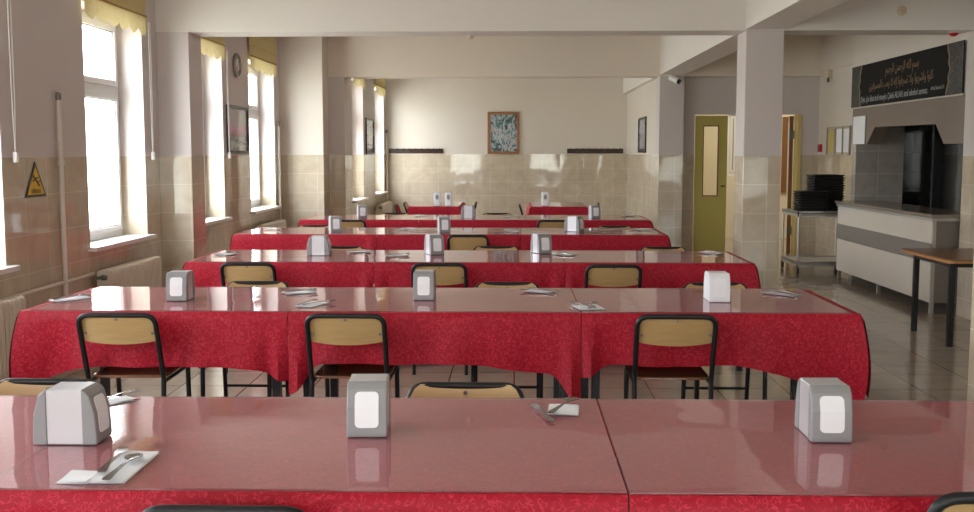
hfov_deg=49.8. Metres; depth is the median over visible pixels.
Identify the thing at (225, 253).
paper napkin
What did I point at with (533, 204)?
sheet
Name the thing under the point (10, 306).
radiator
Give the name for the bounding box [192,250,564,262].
sheet
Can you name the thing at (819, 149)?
fire alarm box
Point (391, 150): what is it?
coat rack
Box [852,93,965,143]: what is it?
trim
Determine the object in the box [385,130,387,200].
pipe
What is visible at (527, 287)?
spoon
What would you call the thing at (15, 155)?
blind cord
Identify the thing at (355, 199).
window
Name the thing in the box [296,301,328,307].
paper napkin
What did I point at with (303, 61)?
pillar
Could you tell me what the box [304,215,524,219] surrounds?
sheet
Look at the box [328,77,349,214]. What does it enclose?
pillar
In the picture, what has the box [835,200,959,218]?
countertop
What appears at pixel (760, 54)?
wall column
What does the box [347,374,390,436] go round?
napkin dispenser
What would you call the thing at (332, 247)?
dining chair
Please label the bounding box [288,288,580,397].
tablecloth
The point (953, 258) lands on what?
side table
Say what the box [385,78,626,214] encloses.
wall
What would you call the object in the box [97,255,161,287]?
radiator
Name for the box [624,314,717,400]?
dining chair
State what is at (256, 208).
window
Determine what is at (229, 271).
dining chair
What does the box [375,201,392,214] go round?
radiator
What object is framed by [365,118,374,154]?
framed picture
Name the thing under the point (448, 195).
napkin dispenser
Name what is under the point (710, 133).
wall
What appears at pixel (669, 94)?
wall column
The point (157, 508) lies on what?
dining chair
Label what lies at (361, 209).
napkin dispenser
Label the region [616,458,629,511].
dining table
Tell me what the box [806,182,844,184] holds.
tray
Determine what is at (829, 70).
air freshener
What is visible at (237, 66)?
wall clock
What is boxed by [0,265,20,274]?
window sill
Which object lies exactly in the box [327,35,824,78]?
beam
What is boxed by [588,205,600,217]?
napkin dispenser
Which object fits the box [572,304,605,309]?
paper napkin
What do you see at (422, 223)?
tablecloth
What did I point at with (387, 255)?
paper napkin
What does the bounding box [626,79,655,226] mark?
wall partition
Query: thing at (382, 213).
dining chair
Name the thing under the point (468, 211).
napkin dispenser
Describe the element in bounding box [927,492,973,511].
dining chair
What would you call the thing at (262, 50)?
shade
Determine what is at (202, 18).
beam
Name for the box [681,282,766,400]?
dining chair
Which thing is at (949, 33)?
fire alarm
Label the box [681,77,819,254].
wall
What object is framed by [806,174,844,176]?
tray
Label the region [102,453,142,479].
spoon
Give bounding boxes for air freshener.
[827,69,832,81]
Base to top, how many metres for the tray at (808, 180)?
0.030 m
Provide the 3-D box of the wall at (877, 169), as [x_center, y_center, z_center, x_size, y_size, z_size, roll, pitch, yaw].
[4.933,-1.062,12.734,0.970,2.620,0.150,0,6,1]
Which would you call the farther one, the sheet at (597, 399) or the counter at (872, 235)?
the counter at (872, 235)
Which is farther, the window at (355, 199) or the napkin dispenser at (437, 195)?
the window at (355, 199)
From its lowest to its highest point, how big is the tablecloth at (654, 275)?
0.404 m
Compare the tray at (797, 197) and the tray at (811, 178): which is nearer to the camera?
the tray at (797, 197)
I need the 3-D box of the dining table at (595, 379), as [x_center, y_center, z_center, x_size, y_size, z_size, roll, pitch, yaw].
[1.101,0.603,5.379,1.270,0.747,0.856,0,6,1]
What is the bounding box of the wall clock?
[233,53,241,76]
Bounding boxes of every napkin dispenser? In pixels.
[33,381,111,444]
[166,270,194,300]
[307,235,331,255]
[328,216,341,231]
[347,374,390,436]
[357,205,367,217]
[413,269,435,299]
[424,234,443,254]
[434,192,440,205]
[437,216,450,232]
[445,192,451,205]
[461,205,475,217]
[530,233,551,253]
[542,192,548,205]
[564,216,583,231]
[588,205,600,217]
[703,271,729,301]
[795,377,852,442]
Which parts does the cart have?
post, post, push rail, post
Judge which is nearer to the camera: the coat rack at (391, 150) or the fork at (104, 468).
the fork at (104, 468)
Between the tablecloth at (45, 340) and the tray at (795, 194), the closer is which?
the tablecloth at (45, 340)
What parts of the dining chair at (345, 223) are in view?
backrest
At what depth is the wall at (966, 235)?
9.61 m
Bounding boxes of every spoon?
[53,294,88,299]
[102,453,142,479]
[282,289,316,292]
[302,299,335,304]
[527,287,556,290]
[547,397,578,413]
[770,289,798,294]
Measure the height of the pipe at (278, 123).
1.920 m
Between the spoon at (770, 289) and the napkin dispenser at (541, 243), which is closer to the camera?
the spoon at (770, 289)
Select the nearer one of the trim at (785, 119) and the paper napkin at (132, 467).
the paper napkin at (132, 467)
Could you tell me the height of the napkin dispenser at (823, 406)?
0.143 m
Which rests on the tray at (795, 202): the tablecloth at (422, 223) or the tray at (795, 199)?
the tray at (795, 199)
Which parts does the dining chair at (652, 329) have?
leg, leg, seat frame, seat, backrest, leg, leg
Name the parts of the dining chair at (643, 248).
backrest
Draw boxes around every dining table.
[0,404,113,476]
[50,290,318,396]
[303,375,567,399]
[563,259,742,370]
[581,318,797,400]
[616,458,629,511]
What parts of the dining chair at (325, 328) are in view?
leg, leg, backrest, frame, seat, seat frame, leg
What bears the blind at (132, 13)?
attached to the window at (111, 236)
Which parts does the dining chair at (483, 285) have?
leg, leg, backrest, frame, leg, leg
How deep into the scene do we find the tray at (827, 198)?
13.26 m
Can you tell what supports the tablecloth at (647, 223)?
on the dining table
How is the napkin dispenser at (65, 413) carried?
on the sheet at (0, 395)
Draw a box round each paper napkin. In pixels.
[48,296,90,301]
[56,470,96,483]
[87,450,158,482]
[108,395,135,404]
[214,253,237,255]
[283,290,316,293]
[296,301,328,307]
[350,251,370,252]
[387,255,409,256]
[525,289,554,293]
[547,404,578,415]
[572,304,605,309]
[761,291,801,296]
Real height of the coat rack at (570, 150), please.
0.101 m
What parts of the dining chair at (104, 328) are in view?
backrest, leg, frame, seat, seat frame, leg, leg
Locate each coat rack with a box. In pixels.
[389,148,442,152]
[567,148,622,152]
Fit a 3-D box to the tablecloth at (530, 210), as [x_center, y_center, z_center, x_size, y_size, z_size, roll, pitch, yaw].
[1.009,-0.568,15.249,0.919,0.359,1.508,0,6,1]
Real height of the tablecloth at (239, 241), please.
0.405 m
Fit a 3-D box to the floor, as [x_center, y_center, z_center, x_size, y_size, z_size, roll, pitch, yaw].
[2.018,0.744,8.265,10.770,0.100,24.000,0,6,1]
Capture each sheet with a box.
[0,395,626,492]
[31,286,580,312]
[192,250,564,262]
[240,227,519,234]
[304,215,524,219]
[410,202,462,206]
[520,228,662,234]
[525,215,645,219]
[530,202,585,206]
[560,250,747,262]
[571,288,850,313]
[597,399,973,495]
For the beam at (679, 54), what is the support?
attached to the wall partition at (641, 102)
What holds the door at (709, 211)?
in the wall at (702, 95)
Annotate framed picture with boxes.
[226,104,248,153]
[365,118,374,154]
[488,112,518,153]
[638,116,646,152]
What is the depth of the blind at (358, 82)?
16.34 m
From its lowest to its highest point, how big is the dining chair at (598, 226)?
0.771 m
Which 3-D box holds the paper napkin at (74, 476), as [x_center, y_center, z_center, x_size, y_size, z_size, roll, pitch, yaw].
[-0.935,0.506,2.408,0.075,0.004,0.094,0,6,1]
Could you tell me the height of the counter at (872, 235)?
0.930 m
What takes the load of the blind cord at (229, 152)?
hanging from the blind at (210, 45)
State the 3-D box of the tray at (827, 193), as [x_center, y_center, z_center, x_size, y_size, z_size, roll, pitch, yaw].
[4.316,-0.797,13.424,0.420,0.030,0.340,0,6,1]
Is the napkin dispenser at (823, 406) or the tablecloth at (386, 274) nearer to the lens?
the napkin dispenser at (823, 406)
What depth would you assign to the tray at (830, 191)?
13.26 m
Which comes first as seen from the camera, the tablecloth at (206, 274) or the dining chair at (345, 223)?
the tablecloth at (206, 274)
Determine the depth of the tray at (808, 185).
13.26 m
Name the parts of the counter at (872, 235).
panel, panel, corner post, panel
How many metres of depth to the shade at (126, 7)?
8.77 m
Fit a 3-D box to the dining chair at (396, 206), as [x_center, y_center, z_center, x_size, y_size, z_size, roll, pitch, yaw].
[-1.044,-0.357,15.018,0.535,0.771,0.379,0,6,1]
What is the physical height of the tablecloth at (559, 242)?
0.414 m
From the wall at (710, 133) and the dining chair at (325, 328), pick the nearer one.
the dining chair at (325, 328)
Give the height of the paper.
0.330 m
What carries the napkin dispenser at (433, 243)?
on the sheet at (450, 256)
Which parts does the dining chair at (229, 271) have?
backrest, frame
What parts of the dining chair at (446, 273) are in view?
leg, backrest, frame, leg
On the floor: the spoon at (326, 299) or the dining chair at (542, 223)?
the dining chair at (542, 223)
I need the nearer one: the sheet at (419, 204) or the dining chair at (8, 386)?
the dining chair at (8, 386)
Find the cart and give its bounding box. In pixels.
[780,208,837,274]
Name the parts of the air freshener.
casing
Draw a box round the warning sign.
[25,162,46,197]
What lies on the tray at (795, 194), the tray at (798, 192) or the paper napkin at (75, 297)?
the tray at (798, 192)
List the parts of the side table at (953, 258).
leg, leg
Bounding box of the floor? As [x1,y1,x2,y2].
[51,238,970,401]
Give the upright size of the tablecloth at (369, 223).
0.408 m
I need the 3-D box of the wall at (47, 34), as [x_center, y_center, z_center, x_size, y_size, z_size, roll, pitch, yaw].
[-3.265,-0.678,5.865,0.320,3.200,18.640,0,6,1]
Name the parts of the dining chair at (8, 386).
frame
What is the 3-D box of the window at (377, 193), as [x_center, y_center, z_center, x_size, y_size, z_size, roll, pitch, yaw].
[-2.057,-2.064,19.016,0.360,1.897,1.400,0,6,1]
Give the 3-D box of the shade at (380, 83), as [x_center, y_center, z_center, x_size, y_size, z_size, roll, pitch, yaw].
[-1.914,-3.286,18.892,0.018,0.500,1.380,0,6,1]
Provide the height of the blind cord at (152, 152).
1.205 m
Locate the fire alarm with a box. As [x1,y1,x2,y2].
[948,32,958,35]
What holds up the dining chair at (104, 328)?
on the floor
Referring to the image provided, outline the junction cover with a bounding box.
[897,5,906,15]
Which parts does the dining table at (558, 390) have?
leg, leg, leg, leg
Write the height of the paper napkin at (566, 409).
0.004 m
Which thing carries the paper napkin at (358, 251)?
on the sheet at (450, 256)
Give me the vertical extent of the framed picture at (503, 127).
0.790 m
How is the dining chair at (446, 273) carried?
on the floor
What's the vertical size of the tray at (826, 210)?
0.030 m
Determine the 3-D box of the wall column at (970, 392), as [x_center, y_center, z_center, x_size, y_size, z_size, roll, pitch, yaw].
[2.410,-0.249,4.625,0.350,2.590,0.370,0,6,1]
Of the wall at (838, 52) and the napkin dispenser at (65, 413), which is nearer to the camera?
the napkin dispenser at (65, 413)
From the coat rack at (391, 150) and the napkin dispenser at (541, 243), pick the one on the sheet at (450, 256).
the napkin dispenser at (541, 243)
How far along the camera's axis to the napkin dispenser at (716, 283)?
5.23 m
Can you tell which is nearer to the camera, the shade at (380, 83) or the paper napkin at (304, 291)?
the paper napkin at (304, 291)
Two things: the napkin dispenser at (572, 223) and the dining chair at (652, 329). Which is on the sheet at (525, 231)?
the napkin dispenser at (572, 223)
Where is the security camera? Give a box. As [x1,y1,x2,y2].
[668,74,680,83]
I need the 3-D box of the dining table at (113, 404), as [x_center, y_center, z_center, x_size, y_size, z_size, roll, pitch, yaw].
[-1.728,0.853,2.836,1.180,0.747,0.866,0,6,1]
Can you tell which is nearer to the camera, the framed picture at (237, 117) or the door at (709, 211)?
the framed picture at (237, 117)
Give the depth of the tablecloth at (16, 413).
2.83 m
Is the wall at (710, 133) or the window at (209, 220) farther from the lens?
the wall at (710, 133)
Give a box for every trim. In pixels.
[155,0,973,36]
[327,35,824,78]
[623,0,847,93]
[781,117,787,192]
[791,114,801,254]
[851,93,964,108]
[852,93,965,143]
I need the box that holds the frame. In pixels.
[826,126,851,154]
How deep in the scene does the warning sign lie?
7.12 m
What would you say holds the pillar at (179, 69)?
attached to the wall at (47, 34)
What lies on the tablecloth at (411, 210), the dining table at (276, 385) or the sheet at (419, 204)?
the sheet at (419, 204)
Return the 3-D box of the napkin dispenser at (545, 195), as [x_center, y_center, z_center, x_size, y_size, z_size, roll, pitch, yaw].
[0.815,-0.796,14.695,0.096,0.190,0.104,0,6,1]
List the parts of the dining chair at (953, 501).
backrest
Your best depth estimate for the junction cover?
9.35 m
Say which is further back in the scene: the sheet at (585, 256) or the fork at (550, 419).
the sheet at (585, 256)
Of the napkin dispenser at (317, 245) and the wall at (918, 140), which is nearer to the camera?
the napkin dispenser at (317, 245)
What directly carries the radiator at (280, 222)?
on the floor
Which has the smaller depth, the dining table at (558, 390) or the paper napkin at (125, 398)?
the paper napkin at (125, 398)
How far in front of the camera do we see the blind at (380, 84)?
18.91 m
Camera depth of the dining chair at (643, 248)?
8.18 m
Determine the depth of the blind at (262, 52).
13.53 m
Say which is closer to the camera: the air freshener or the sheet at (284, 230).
the sheet at (284, 230)
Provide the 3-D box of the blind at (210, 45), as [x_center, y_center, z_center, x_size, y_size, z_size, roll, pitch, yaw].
[-2.946,-2.442,10.980,0.043,0.690,1.440,0,6,1]
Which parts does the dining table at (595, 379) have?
leg, leg, leg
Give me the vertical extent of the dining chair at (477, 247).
0.771 m
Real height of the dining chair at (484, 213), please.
0.771 m
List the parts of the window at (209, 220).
sash, sash, sill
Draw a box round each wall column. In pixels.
[654,76,684,246]
[733,31,783,289]
[967,258,973,400]
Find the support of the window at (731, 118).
in the wall at (710, 133)
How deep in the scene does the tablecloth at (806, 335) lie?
4.91 m
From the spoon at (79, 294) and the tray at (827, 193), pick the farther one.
the tray at (827, 193)
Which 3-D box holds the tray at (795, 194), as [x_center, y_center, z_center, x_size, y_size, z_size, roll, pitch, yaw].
[4.021,-0.761,13.053,0.380,0.030,0.300,0,6,1]
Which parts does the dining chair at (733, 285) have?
leg, backrest, frame, leg, leg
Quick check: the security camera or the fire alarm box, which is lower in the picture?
the fire alarm box
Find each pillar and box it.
[156,32,205,287]
[278,36,329,226]
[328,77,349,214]
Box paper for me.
[852,116,865,143]
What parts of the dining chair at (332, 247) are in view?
backrest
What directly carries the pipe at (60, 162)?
attached to the wall at (47, 34)
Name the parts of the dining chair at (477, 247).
backrest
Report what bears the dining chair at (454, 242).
on the floor
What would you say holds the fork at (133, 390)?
on the paper napkin at (125, 398)
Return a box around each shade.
[106,0,146,14]
[205,37,224,43]
[249,37,276,63]
[375,78,385,87]
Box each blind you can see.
[84,0,146,35]
[201,37,225,60]
[249,37,276,76]
[354,79,365,88]
[375,78,385,96]
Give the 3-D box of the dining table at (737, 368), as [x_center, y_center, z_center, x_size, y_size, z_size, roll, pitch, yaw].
[1.185,0.383,7.607,1.255,0.747,0.856,0,6,1]
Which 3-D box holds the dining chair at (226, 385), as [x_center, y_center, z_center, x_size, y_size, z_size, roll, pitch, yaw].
[-1.319,0.552,5.782,0.379,0.771,0.535,0,6,2]
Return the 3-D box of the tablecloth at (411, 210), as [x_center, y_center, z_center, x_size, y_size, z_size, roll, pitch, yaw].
[-0.714,-0.569,15.289,0.806,0.366,1.499,0,6,1]
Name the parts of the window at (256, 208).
sash, frame, sash, sill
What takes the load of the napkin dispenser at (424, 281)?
on the sheet at (101, 286)
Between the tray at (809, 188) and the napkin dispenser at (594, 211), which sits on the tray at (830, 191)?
the tray at (809, 188)
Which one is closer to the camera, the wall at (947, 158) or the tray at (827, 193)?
the wall at (947, 158)
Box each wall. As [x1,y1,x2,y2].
[0,0,281,380]
[348,79,385,214]
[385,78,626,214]
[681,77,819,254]
[692,115,794,237]
[815,35,854,255]
[848,126,904,275]
[854,30,973,319]
[902,125,933,206]
[931,125,962,210]
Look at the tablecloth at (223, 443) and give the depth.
2.56 m
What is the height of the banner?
0.480 m
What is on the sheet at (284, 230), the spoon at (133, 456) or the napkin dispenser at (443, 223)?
the napkin dispenser at (443, 223)
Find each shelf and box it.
[781,255,835,266]
[782,208,837,216]
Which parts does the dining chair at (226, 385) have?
leg, leg, backrest, frame, leg, leg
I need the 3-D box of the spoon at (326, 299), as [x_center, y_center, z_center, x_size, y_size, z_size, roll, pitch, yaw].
[-0.823,0.224,5.154,0.190,0.010,0.041,-5,7,-41]
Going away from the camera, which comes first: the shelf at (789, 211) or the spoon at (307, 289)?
the spoon at (307, 289)
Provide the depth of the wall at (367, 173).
17.31 m
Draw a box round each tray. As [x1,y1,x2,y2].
[792,206,827,209]
[793,193,828,195]
[793,196,827,198]
[793,198,828,201]
[793,201,827,203]
[793,203,828,206]
[793,209,827,211]
[794,191,828,193]
[805,189,844,192]
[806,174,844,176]
[806,177,845,179]
[806,179,844,181]
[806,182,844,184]
[806,184,844,187]
[806,187,844,189]
[827,193,843,194]
[827,195,844,197]
[827,198,844,199]
[827,208,837,210]
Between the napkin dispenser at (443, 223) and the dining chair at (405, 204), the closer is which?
the napkin dispenser at (443, 223)
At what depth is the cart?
13.10 m
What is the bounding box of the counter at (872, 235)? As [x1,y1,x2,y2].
[835,200,959,312]
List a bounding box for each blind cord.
[7,0,18,162]
[148,22,154,159]
[226,50,230,157]
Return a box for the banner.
[851,40,964,107]
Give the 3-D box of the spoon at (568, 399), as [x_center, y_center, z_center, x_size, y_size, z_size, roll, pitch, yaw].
[0.221,0.431,3.052,0.041,0.010,0.190,3,6,26]
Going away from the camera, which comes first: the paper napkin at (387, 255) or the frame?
the paper napkin at (387, 255)
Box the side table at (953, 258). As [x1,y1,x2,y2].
[901,248,973,346]
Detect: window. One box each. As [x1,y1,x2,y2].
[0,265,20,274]
[82,11,156,251]
[201,54,231,225]
[248,65,281,213]
[352,197,368,202]
[375,191,387,195]
[727,115,735,174]
[787,117,794,169]
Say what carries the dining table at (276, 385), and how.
on the floor
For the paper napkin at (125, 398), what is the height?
0.004 m
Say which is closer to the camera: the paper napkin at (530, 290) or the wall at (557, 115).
the paper napkin at (530, 290)
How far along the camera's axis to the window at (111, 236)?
9.09 m
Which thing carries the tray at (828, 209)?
on the cart
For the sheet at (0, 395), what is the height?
0.004 m
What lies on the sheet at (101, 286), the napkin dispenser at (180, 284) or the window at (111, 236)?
the napkin dispenser at (180, 284)
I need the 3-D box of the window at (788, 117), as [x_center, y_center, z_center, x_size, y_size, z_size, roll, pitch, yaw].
[5.373,-1.982,18.503,0.220,0.920,0.090,0,6,1]
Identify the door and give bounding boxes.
[693,116,727,250]
[786,116,793,253]
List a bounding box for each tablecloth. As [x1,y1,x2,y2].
[0,397,115,475]
[0,397,627,511]
[9,287,321,380]
[182,250,373,287]
[229,228,375,249]
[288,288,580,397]
[298,215,418,227]
[374,262,564,288]
[376,235,519,249]
[407,202,465,214]
[419,220,524,227]
[520,229,670,250]
[525,202,587,214]
[525,216,653,228]
[561,251,760,289]
[571,289,870,401]
[597,400,973,511]
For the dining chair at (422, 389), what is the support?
on the floor
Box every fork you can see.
[97,447,128,472]
[107,389,140,397]
[529,403,554,421]
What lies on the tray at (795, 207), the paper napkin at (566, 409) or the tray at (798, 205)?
the tray at (798, 205)
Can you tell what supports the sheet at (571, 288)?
on the tablecloth at (806, 335)
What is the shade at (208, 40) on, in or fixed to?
attached to the wall at (47, 34)
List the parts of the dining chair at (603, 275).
backrest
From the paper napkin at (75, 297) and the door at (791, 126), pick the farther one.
the door at (791, 126)
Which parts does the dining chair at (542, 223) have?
backrest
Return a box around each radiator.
[0,295,25,379]
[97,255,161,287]
[255,219,285,227]
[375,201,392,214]
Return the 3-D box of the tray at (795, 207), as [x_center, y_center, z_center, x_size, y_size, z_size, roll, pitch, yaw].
[4.022,-0.599,13.069,0.380,0.030,0.300,0,6,1]
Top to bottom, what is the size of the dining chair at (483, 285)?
0.771 m
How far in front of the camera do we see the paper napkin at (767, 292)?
5.54 m
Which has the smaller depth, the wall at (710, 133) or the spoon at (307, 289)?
the spoon at (307, 289)
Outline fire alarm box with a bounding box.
[817,144,821,151]
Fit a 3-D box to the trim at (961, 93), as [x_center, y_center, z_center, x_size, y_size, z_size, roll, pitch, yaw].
[4.393,-1.634,11.163,0.025,0.015,3.170,0,6,1]
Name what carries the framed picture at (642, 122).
attached to the wall partition at (641, 102)
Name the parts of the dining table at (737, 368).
leg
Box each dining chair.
[0,378,104,396]
[76,313,191,396]
[142,505,303,511]
[200,281,289,396]
[220,262,276,372]
[298,225,327,226]
[305,313,399,398]
[331,246,364,249]
[342,220,365,227]
[381,213,408,214]
[394,204,400,212]
[403,202,408,212]
[407,382,523,399]
[411,263,467,374]
[447,235,488,249]
[471,282,542,399]
[473,246,518,249]
[483,213,511,214]
[537,220,564,227]
[584,264,641,287]
[597,226,631,227]
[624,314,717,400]
[640,247,686,250]
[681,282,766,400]
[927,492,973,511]
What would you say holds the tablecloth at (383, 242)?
on the dining table
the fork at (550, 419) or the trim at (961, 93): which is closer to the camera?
the fork at (550, 419)
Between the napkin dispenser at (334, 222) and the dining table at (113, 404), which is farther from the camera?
the napkin dispenser at (334, 222)
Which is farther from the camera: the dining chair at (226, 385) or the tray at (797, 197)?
the tray at (797, 197)
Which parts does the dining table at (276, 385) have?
leg, leg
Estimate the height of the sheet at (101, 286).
0.004 m
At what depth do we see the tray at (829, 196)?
13.28 m
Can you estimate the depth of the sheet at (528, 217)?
12.09 m
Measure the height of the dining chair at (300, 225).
0.771 m
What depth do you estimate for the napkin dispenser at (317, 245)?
7.59 m
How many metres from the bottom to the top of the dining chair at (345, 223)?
0.771 m
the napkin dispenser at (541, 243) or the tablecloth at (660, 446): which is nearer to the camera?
the tablecloth at (660, 446)
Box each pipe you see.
[14,92,94,295]
[277,122,281,218]
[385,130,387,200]
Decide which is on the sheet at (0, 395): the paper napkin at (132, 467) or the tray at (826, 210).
the paper napkin at (132, 467)
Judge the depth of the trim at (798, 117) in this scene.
15.23 m
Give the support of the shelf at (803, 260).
attached to the cart
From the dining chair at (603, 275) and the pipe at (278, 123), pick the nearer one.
the dining chair at (603, 275)
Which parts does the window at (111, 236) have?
sash, frame, sash, sill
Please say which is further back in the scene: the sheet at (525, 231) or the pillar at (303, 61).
the pillar at (303, 61)
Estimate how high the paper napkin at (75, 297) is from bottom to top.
0.004 m

